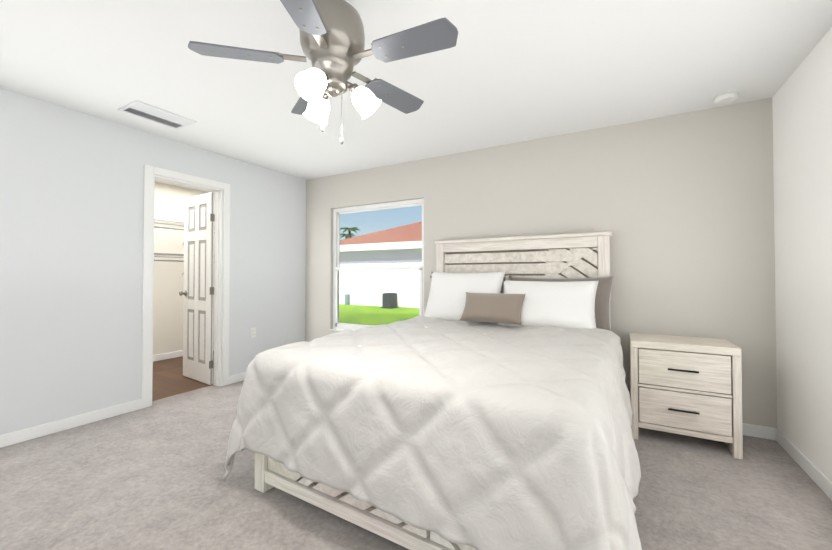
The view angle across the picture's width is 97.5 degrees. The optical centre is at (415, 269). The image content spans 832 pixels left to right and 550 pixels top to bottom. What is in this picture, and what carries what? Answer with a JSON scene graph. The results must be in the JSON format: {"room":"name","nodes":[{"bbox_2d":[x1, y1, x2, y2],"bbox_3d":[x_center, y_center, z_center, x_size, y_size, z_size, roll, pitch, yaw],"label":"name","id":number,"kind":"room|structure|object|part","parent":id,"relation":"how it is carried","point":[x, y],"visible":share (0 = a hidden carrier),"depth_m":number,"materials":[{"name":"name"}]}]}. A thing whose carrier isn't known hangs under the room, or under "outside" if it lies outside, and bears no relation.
{"room":"bedroom","nodes":[
{"label":"bedroom","id":0,"kind":"room"},
{"bbox_2d":[0,88,305,434],"bbox_3d":[-2.717,-0.012,2.779,0.120,2.440,5.100,0,-1,29],"label":"wall","id":1,"kind":"structure","parent":0,"point":[71,232],"depth_m":2.92,"materials":[{"name":"white paint"}]},
{"bbox_2d":[0,399,141,447],"bbox_3d":[-3.123,1.152,1.905,0.014,0.085,2.970,0,-1,29],"label":"baseboard","id":2,"kind":"structure","parent":1,"relation":"attached to","point":[16,437],"depth_m":2.75,"materials":[{"name":"white paint"}]},
{"bbox_2d":[141,164,229,408],"bbox_3d":[-2.251,0.148,3.587,0.136,2.145,0.810,0,-1,29],"label":"door frame","id":3,"kind":"structure","parent":1,"relation":"attached to","point":[149,171],"depth_m":3.68,"materials":[{"name":"white paint"}]},
{"bbox_2d":[179,192,214,384],"bbox_3d":[-2.428,0.197,4.065,0.646,2.045,0.175,-1,-1,35],"label":"door","id":4,"kind":"structure","parent":1,"relation":"in","point":[197,292],"depth_m":4.03,"materials":[{"name":"white paint"}]},
{"bbox_2d":[229,372,245,383],"bbox_3d":[-1.736,1.190,4.365,0.014,0.085,1.100,0,-1,29],"label":"baseboard","id":5,"kind":"structure","parent":1,"relation":"attached to","point":[236,378],"depth_m":3.97,"materials":[{"name":"white paint"}]},
{"bbox_2d":[250,327,255,337],"bbox_3d":[-1.856,0.719,4.163,0.010,0.114,0.070,0,-1,29],"label":"electrical outlet plate","id":6,"kind":"object","parent":1,"relation":"attached to","point":[252,332],"visible":1,"depth_m":4.16,"materials":[{"name":"white plastic"}]},
{"bbox_2d":[152,351,213,400],"bbox_3d":[-2.943,1.262,4.344,1.830,0.060,3.200,0,-1,29],"label":"floor","id":7,"kind":"structure","parent":0,"point":[169,379],"depth_m":4.04,"materials":[{"name":"brown wood"}]},
{"bbox_2d":[153,182,214,354],"bbox_3d":[-3.696,0.019,4.788,0.100,2.440,3.200,0,-1,29],"label":"wall","id":8,"kind":"structure","parent":0,"point":[167,297],"depth_m":5.11,"materials":[{"name":"beige paint"}]},
{"bbox_2d":[154,253,183,274],"bbox_3d":[-3.515,-0.074,4.687,0.303,0.289,2.963,0,-1,29],"label":"closet shelf","id":9,"kind":"object","parent":8,"relation":"attached to","point":[170,257],"visible":0.04,"depth_m":4.92,"materials":[{"name":"white metal"}]},
{"bbox_2d":[153,345,213,361],"bbox_3d":[-3.647,1.196,4.742,0.014,0.085,3.000,0,-1,29],"label":"baseboard","id":10,"kind":"structure","parent":8,"relation":"attached to","point":[164,356],"depth_m":5.08,"materials":[{"name":"white paint"}]},
{"bbox_2d":[154,219,214,243],"bbox_3d":[-3.506,-0.504,4.689,0.323,0.289,2.963,0,-1,29],"label":"closet shelf","id":11,"kind":"object","parent":8,"relation":"attached to","point":[170,224],"visible":0.19,"depth_m":4.88,"materials":[{"name":"white metal"}]},
{"bbox_2d":[0,380,831,549],"bbox_3d":[-0.652,1.220,1.596,4.861,0.060,5.100,0,-1,29],"label":"floor carpet","id":12,"kind":"object","parent":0,"point":[149,478],"visible":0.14,"depth_m":1.92,"materials":[{"name":"grey carpet"}]},
{"bbox_2d":[223,232,641,549],"bbox_3d":[0.348,0.443,2.440,1.977,1.520,2.310,-1,-1,31],"label":"bed","id":13,"kind":"object","parent":12,"relation":"on","point":[483,403],"visible":1,"depth_m":1.57,"materials":[{"name":"white fabric"}]},
{"bbox_3d":[-0.184,0.975,1.606,1.620,0.430,0.084,-1,-1,31],"label":"footboard","id":14,"kind":"part","parent":13,"relation":"part of","materials":[{"name":"white wood"}]},
{"bbox_2d":[424,271,504,322],"bbox_3d":[0.428,0.261,3.359,0.760,0.520,0.245,-1,-19,33],"label":"pillow","id":15,"kind":"object","parent":13,"relation":"on","point":[447,295],"depth_m":3.29,"materials":[{"name":"white fabric"}]},
{"bbox_2d":[430,276,505,292],"bbox_3d":[0.464,0.289,3.523,0.800,0.460,0.166,-1,-11,31],"label":"pillow","id":16,"kind":"object","parent":13,"relation":"on","point":[502,288],"depth_m":3.35,"materials":[{"name":"white fabric"}]},
{"bbox_3d":[0.907,0.458,3.401,1.624,1.520,0.086,-1,-1,31],"label":"headboard","id":17,"kind":"part","parent":13,"relation":"part of","materials":[{"name":"white wood"}]},
{"bbox_2d":[498,280,598,328],"bbox_3d":[1.049,0.290,2.945,0.760,0.470,0.245,0,-31,28],"label":"pillow","id":18,"kind":"object","parent":13,"relation":"on","point":[547,304],"depth_m":2.83,"materials":[{"name":"white fabric"}]},
{"bbox_2d":[509,276,613,330],"bbox_3d":[1.179,0.297,3.081,0.860,0.500,0.177,-1,-15,34],"label":"pillow","id":19,"kind":"object","parent":13,"relation":"on","point":[603,284],"depth_m":2.88,"materials":[{"name":"white fabric"}]},
{"bbox_2d":[629,333,742,458],"bbox_3d":[1.892,0.856,2.623,0.610,0.700,0.422,0,-1,29],"label":"nightstand","id":20,"kind":"object","parent":12,"relation":"on","point":[686,386],"visible":0.98,"depth_m":2.46,"materials":[{"name":"beige wood"}]},
{"bbox_2d":[0,0,831,193],"bbox_3d":[-1.371,-1.291,2.223,6.691,0.100,5.420,0,-1,29],"label":"ceiling","id":21,"kind":"structure","parent":0,"point":[503,72],"depth_m":2.25,"materials":[{"name":"white paint"}]},
{"bbox_2d":[118,100,196,129],"bbox_3d":[-2.055,-1.225,2.918,0.300,0.011,0.430,0,-1,29],"label":"ceiling vent","id":22,"kind":"object","parent":21,"relation":"in","point":[140,109],"visible":1,"depth_m":2.89,"materials":[{"name":"white metal"}]},
{"bbox_2d":[188,0,457,143],"bbox_3d":[-0.327,-0.898,1.591,1.062,0.706,1.075,0,-1,29],"label":"fan","id":23,"kind":"object","parent":21,"relation":"hanging from","point":[332,39],"visible":1,"depth_m":1.50,"materials":[{"name":"silver metal"}]},
{"bbox_2d":[714,92,738,104],"bbox_3d":[2.208,-1.214,2.600,0.136,0.041,0.136,0,-1,29],"label":"smoke detector","id":24,"kind":"object","parent":21,"relation":"attached to","point":[726,98],"visible":1,"depth_m":2.57,"materials":[{"name":"white plastic"}]},
{"bbox_2d":[305,98,776,427],"bbox_3d":[0.630,0.003,3.768,4.741,2.440,0.150,0,-1,29],"label":"wall","id":25,"kind":"structure","parent":0,"point":[680,207],"depth_m":2.99,"materials":[{"name":"grey paint"}]},
{"bbox_2d":[742,423,775,439],"bbox_3d":[0.538,1.180,3.708,4.621,0.085,0.014,0,-1,29],"label":"baseboard","id":26,"kind":"structure","parent":25,"relation":"attached to","point":[764,432],"depth_m":2.62,"materials":[{"name":"white paint"}]},
{"bbox_2d":[772,27,831,481],"bbox_3d":[1.384,-0.049,0.399,0.120,2.440,4.980,0,-1,29],"label":"wall","id":27,"kind":"structure","parent":0,"point":[802,131],"depth_m":2.16,"materials":[{"name":"white paint"}]},
{"bbox_2d":[775,428,831,499],"bbox_3d":[1.355,1.130,0.466,0.014,0.085,4.860,0,-1,29],"label":"baseboard","id":28,"kind":"structure","parent":27,"relation":"attached to","point":[819,478],"depth_m":2.15,"materials":[{"name":"white paint"}]},
{"label":"outside","id":29,"kind":"structure","parent":0,"visible":0},
{"bbox_2d":[339,221,421,325],"bbox_3d":[10.755,-1.442,46.959,100.000,8.042,84.980,0,-1,29],"label":"view","id":30,"kind":"structure","parent":29,"point":[376,305],"depth_m":19.35,"materials":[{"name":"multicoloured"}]},
{"bbox_3d":[-0.464,0.997,4.369,1.350,0.470,0.150,0,-1,29],"label":"wall","id":31,"kind":"structure","parent":0,"visible":0},
{"bbox_2d":[333,198,423,330],"bbox_3d":[-0.469,-0.013,4.375,1.350,1.550,0.071,0,-1,29],"label":"window","id":32,"kind":"structure","parent":31,"relation":"in","point":[337,268],"depth_m":4.47,"materials":[{"name":"white plastic"}]}
]}

